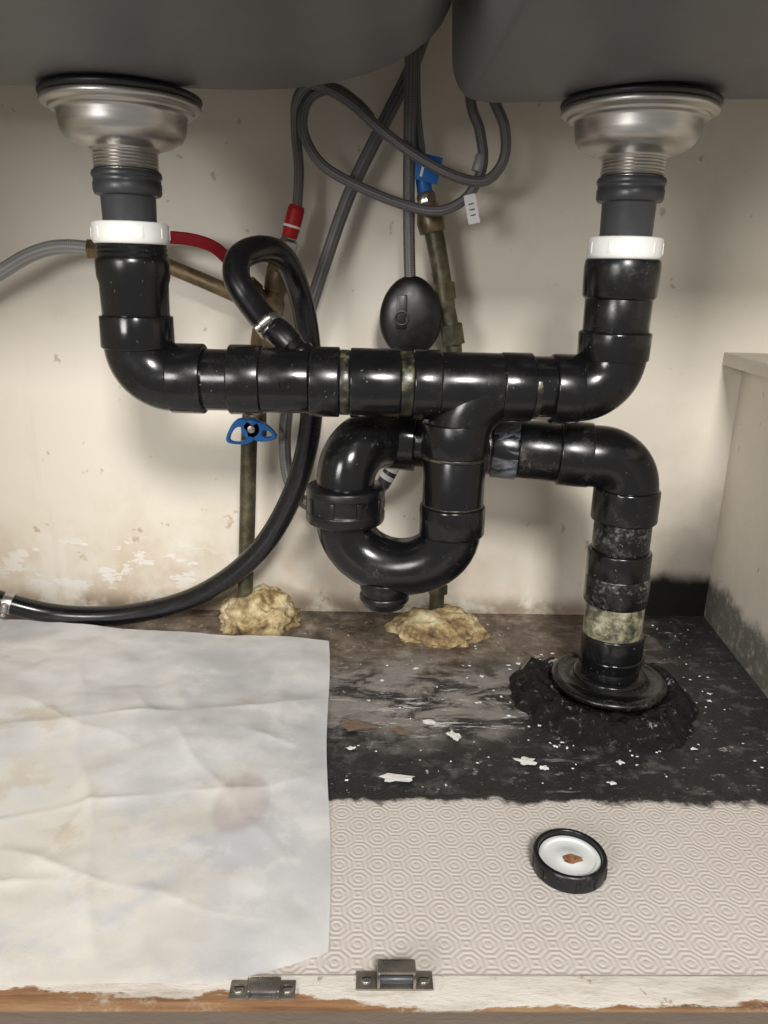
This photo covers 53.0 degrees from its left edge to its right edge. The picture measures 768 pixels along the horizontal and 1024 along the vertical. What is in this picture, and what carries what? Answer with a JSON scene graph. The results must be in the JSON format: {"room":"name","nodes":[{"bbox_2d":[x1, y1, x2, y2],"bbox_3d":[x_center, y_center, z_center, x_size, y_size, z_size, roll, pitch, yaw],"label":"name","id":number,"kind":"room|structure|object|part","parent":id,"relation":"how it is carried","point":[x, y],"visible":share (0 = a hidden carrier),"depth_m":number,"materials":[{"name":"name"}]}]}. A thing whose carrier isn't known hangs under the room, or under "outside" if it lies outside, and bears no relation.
{"room":"under-sink kitchen cabinet","nodes":[
{"label":"under-sink kitchen cabinet","id":0,"kind":"room"},
{"bbox_2d":[90,167,666,512],"bbox_3d":[-0.005,-0.131,0.620,0.440,0.264,0.059,1,17,-1],"label":"drain pipework","id":1,"kind":"object","parent":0,"point":[460,398],"depth_m":0.60,"materials":[{"name":"black plastic"}]},
{"bbox_2d":[306,416,595,612],"bbox_3d":[0.058,-0.001,0.686,0.251,0.171,0.106,3,17,6],"label":"p-trap","id":2,"kind":"object","parent":1,"relation":"attached to","point":[345,502],"visible":0.94,"depth_m":0.66,"materials":[{"name":"black plastic"}]},
{"bbox_2d":[316,416,562,491],"bbox_3d":[0.065,-0.053,0.687,0.248,0.071,0.090,1,17,-1],"label":"outlet","id":3,"kind":"object","parent":2,"relation":"attached to","point":[350,460],"depth_m":0.66,"materials":[{"name":"black plastic"}]},
{"bbox_2d":[0,2,767,615],"bbox_3d":[0.033,-0.218,0.824,1.140,0.738,0.012,1,17,-1],"label":"wall","id":4,"kind":"structure","parent":0,"point":[108,497],"depth_m":0.82,"materials":[{"name":"beige paint"}]},
{"bbox_2d":[226,413,276,554],"bbox_3d":[-0.136,-0.030,0.815,0.052,0.148,0.042,1,17,-1],"label":"water valve","id":5,"kind":"object","parent":4,"relation":"on","point":[254,428],"depth_m":0.81,"materials":[{"name":"orange metal"}]},
{"bbox_3d":[-0.135,-0.087,0.797,0.052,0.028,0.042,1,17,-1],"label":"isolation valve handle","id":6,"kind":"part","parent":5,"relation":"part of","materials":[{"name":"blue plastic"}]},
{"bbox_3d":[-0.135,-0.092,0.805,0.024,0.024,0.024,1,17,-1],"label":"valve stem","id":7,"kind":"part","parent":5,"relation":"part of","materials":[{"name":"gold metal"}]},
{"bbox_2d":[279,203,303,253],"bbox_3d":[-0.088,-0.273,0.744,0.023,0.044,0.039,1,17,-1],"label":"water valve","id":8,"kind":"object","parent":4,"relation":"on","point":[292,223],"depth_m":0.74,"materials":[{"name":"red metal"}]},
{"bbox_2d":[283,223,300,229],"bbox_3d":[-0.089,-0.277,0.747,0.017,0.006,0.017,1,17,-1],"label":"print","id":9,"kind":"object","parent":8,"relation":"on","point":[286,226],"depth_m":0.74,"materials":[{"name":"white paint"}]},
{"bbox_2d":[290,83,510,206],"bbox_3d":[0.015,-0.381,0.703,0.203,0.197,0.040,1,17,-1],"label":"supply hose","id":10,"kind":"object","parent":8,"relation":"attached to","point":[328,89],"visible":0.84,"depth_m":0.70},
{"bbox_2d":[417,214,464,351],"bbox_3d":[0.054,-0.227,0.769,0.053,0.128,0.029,-1,17,-9],"label":"pipe","id":11,"kind":"object","parent":4,"relation":"on","point":[430,228],"depth_m":0.76,"materials":[{"name":"orange metal"}]},
{"bbox_2d":[723,352,767,377],"bbox_3d":[0.398,-0.093,0.596,0.092,0.014,0.506,2,17,4],"label":"trim","id":12,"kind":"structure","parent":4,"relation":"attached to","point":[753,363],"depth_m":0.78,"materials":[{"name":"beige wood"}]},
{"bbox_2d":[0,609,767,796],"bbox_3d":[0.030,0.204,0.672,1.140,0.018,0.534,1,17,-1],"label":"floor","id":13,"kind":"structure","parent":0,"point":[721,765],"depth_m":0.70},
{"bbox_2d":[0,235,321,625],"bbox_3d":[-0.289,-0.061,0.778,0.491,0.415,0.147,6,17,15],"label":"hose","id":14,"kind":"object","parent":13,"relation":"on","point":[268,323],"visible":0.94,"depth_m":0.78,"materials":[{"name":"black rubber"}]},
{"bbox_2d":[237,571,253,597],"bbox_3d":[-0.150,0.072,0.848,0.018,0.030,0.039,1,17,-1],"label":"pipe","id":15,"kind":"object","parent":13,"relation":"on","point":[245,587],"depth_m":0.85,"materials":[{"name":"orange metal"}]},
{"bbox_2d":[219,583,300,635],"bbox_3d":[-0.142,0.106,0.869,0.096,0.049,0.074,1,17,-1],"label":"foam","id":16,"kind":"object","parent":13,"relation":"on","point":[268,610],"visible":0.98,"depth_m":0.85,"materials":[{"name":"beige plastic"}]},
{"bbox_2d":[228,976,295,1000],"bbox_3d":[-0.067,0.262,0.423,0.036,0.005,0.013,1,17,-1],"label":"latch","id":17,"kind":"object","parent":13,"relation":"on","point":[255,987],"visible":1,"depth_m":0.42,"materials":[{"name":"metal"}]},
{"bbox_2d":[251,328,273,346],"bbox_3d":[-0.120,-0.176,0.773,0.022,0.017,0.039,1,17,-1],"label":"pipe","id":18,"kind":"object","parent":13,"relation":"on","point":[256,339],"depth_m":0.77,"materials":[{"name":"orange metal"}]},
{"bbox_2d":[251,263,286,315],"bbox_3d":[-0.111,-0.220,0.760,0.033,0.048,0.039,1,17,-1],"label":"water valve","id":19,"kind":"object","parent":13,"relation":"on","point":[273,293],"depth_m":0.75,"materials":[{"name":"orange metal"}]},
{"bbox_2d":[0,231,232,301],"bbox_3d":[-0.330,-0.215,0.764,0.412,0.126,0.026,1,17,-1],"label":"hose","id":20,"kind":"object","parent":19,"relation":"attached to","point":[9,266],"visible":0.46,"depth_m":0.75,"materials":[{"name":"grey rubber"}]},
{"bbox_3d":[-0.198,-0.253,0.747,0.113,0.036,0.006,2,17,1],"label":"red lever","id":21,"kind":"part","parent":20,"relation":"part of","materials":[{"name":"plastic"}]},
{"bbox_2d":[339,719,410,734],"bbox_3d":[-0.008,0.190,0.680,0.064,0.001,0.020,2,17,4],"label":"flakes","id":22,"kind":"object","parent":13,"relation":"on","point":[350,725],"visible":1,"depth_m":0.68,"materials":[{"name":"grey paint"}]},
{"bbox_2d":[0,975,767,1023],"bbox_3d":[0.034,0.299,0.427,1.140,0.063,0.043,1,17,-1],"label":"trim","id":23,"kind":"structure","parent":13,"relation":"attached to","point":[319,999],"depth_m":0.42,"materials":[{"name":"paint"}]},
{"bbox_2d":[356,959,433,990],"bbox_3d":[0.006,0.259,0.430,0.043,0.011,0.013,1,17,-1],"label":"latch","id":24,"kind":"object","parent":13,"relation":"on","point":[391,974],"visible":1,"depth_m":0.43,"materials":[{"name":"metal"}]},
{"bbox_3d":[0.006,0.263,0.432,0.043,0.001,0.012,1,17,-1],"label":"plate","id":25,"kind":"part","parent":24,"relation":"part of","materials":[{"name":"metal"}]},
{"bbox_2d":[415,162,438,205],"bbox_3d":[0.038,-0.313,0.740,0.023,0.037,0.029,-1,17,-9],"label":"water valve","id":26,"kind":"object","parent":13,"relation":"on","point":[424,177],"depth_m":0.74,"materials":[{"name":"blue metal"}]},
{"bbox_2d":[297,46,487,216],"bbox_3d":[0.009,-0.380,0.709,0.177,0.202,0.033,1,17,-1],"label":"supply hose","id":27,"kind":"object","parent":26,"relation":"attached to","point":[311,96],"visible":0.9,"depth_m":0.71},
{"bbox_2d":[464,153,483,224],"bbox_3d":[0.084,-0.302,0.721,0.021,0.063,0.013,1,17,-1],"label":"paper tag","id":28,"kind":"object","parent":27,"relation":"attached to","point":[470,201],"visible":1,"depth_m":0.72,"materials":[{"name":"white paper"}]},
{"bbox_2d":[384,604,491,648],"bbox_3d":[0.062,0.122,0.862,0.106,0.032,0.086,-6,18,-23],"label":"foam","id":29,"kind":"object","parent":13,"relation":"on","point":[448,627],"visible":1,"depth_m":0.84,"materials":[{"name":"beige plastic"}]},
{"bbox_2d":[428,584,447,609],"bbox_3d":[0.057,0.090,0.866,0.021,0.029,0.029,-1,17,-9],"label":"pipe","id":30,"kind":"object","parent":13,"relation":"on","point":[436,598],"depth_m":0.86,"materials":[{"name":"orange metal"}]},
{"bbox_2d":[333,613,580,652],"bbox_3d":[0.103,0.136,0.868,0.320,0.001,0.100,1,17,-1],"label":"debris","id":31,"kind":"object","parent":13,"relation":"on","point":[371,621],"visible":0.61,"depth_m":0.86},
{"bbox_2d":[256,792,767,974],"bbox_3d":[-0.079,0.233,0.513,0.905,0.015,0.164,1,17,-1],"label":"liner","id":32,"kind":"object","parent":13,"relation":"on","point":[449,884],"depth_m":0.50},
{"bbox_2d":[0,619,330,984],"bbox_3d":[-0.278,0.189,0.645,0.483,0.007,0.474,1,17,-1],"label":"paper sheet","id":33,"kind":"object","parent":32,"relation":"on","point":[164,803],"visible":1,"depth_m":0.57,"materials":[{"name":"white paper"}]},
{"bbox_3d":[0.125,0.235,0.520,0.050,0.013,0.050,1,17,-1],"label":"pipe cap","id":34,"kind":"part","parent":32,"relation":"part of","materials":[{"name":"black plastic"}]},
{"bbox_2d":[345,624,762,785],"bbox_3d":[0.158,0.171,0.757,0.393,0.001,0.315,1,17,-1],"label":"flakes","id":35,"kind":"object","parent":13,"relation":"on","point":[389,777],"visible":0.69,"depth_m":0.64,"materials":[{"name":"white paint"}]},
{"bbox_2d":[509,651,698,750],"bbox_3d":[0.209,0.170,0.732,0.175,0.023,0.165,1,17,-1],"label":"sealant","id":36,"kind":"object","parent":13,"relation":"on","point":[666,726],"visible":0.74,"depth_m":0.69,"materials":[{"name":"black"}]},
{"bbox_2d":[551,652,668,711],"bbox_3d":[0.217,0.160,0.743,0.110,0.018,0.110,1,17,-1],"label":"flange","id":37,"kind":"object","parent":36,"relation":"on","point":[650,689],"visible":0.7,"depth_m":0.71,"materials":[{"name":"black plastic"}]},
{"bbox_2d":[579,425,660,683],"bbox_3d":[0.208,0.050,0.709,0.083,0.261,0.060,1,17,-1],"label":"downpipe","id":38,"kind":"object","parent":37,"relation":"in","point":[626,497],"depth_m":0.68,"materials":[{"name":"black plastic"}]},
{"bbox_2d":[704,371,767,697],"bbox_3d":[0.386,0.055,0.646,0.029,0.300,0.501,2,17,4],"label":"wall panel","id":39,"kind":"object","parent":13,"relation":"on","point":[736,607],"visible":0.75,"depth_m":0.82,"materials":[{"name":"beige paint"}]},
{"bbox_2d":[563,853,582,863],"bbox_3d":[0.127,0.233,0.517,0.014,0.001,0.009,-5,18,-21],"label":"debris","id":40,"kind":"object","parent":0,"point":[568,858],"depth_m":0.52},
{"bbox_3d":[0.046,-0.476,0.485,1.164,0.012,0.512,1,17,-1],"label":"ceiling","id":41,"kind":"structure","parent":0,"visible":0},
{"bbox_2d":[0,0,451,89],"bbox_3d":[-0.231,-0.357,0.442,0.571,0.163,0.314,1,17,-1],"label":"sink basin","id":42,"kind":"object","parent":41,"relation":"attached to","point":[191,44],"visible":0.86,"depth_m":0.46,"materials":[{"name":"grey metal"}]},
{"bbox_2d":[36,74,202,171],"bbox_3d":[-0.193,-0.280,0.571,0.116,0.054,0.116,1,17,-1],"label":"strainer","id":43,"kind":"object","parent":42,"relation":"attached to","point":[128,122],"visible":0.94,"depth_m":0.54,"materials":[{"name":"silver metal"}]},
{"bbox_2d":[278,39,429,509],"bbox_3d":[-0.028,-0.240,0.762,0.158,0.507,0.038,1,17,-1],"label":"hose","id":44,"kind":"object","parent":41,"relation":"hanging from","point":[405,89],"visible":0.48,"depth_m":0.74,"materials":[{"name":"grey"}]},
{"bbox_2d":[379,276,441,350],"bbox_3d":[0.026,-0.195,0.769,0.062,0.079,0.032,1,17,-1],"label":"weight","id":45,"kind":"object","parent":44,"relation":"attached to","point":[410,317],"visible":0.87,"depth_m":0.76,"materials":[{"name":"black plastic"}]},
{"bbox_2d":[452,0,767,102],"bbox_3d":[0.305,-0.360,0.455,0.512,0.178,0.320,1,17,-1],"label":"sink basin","id":46,"kind":"object","parent":41,"relation":"attached to","point":[504,51],"visible":0.91,"depth_m":0.46,"materials":[{"name":"grey metal"}]},
{"bbox_2d":[560,83,723,176],"bbox_3d":[0.189,-0.279,0.579,0.116,0.054,0.116,1,17,-1],"label":"strainer","id":47,"kind":"object","parent":46,"relation":"attached to","point":[630,128],"visible":0.96,"depth_m":0.54,"materials":[{"name":"silver metal"}]}
]}

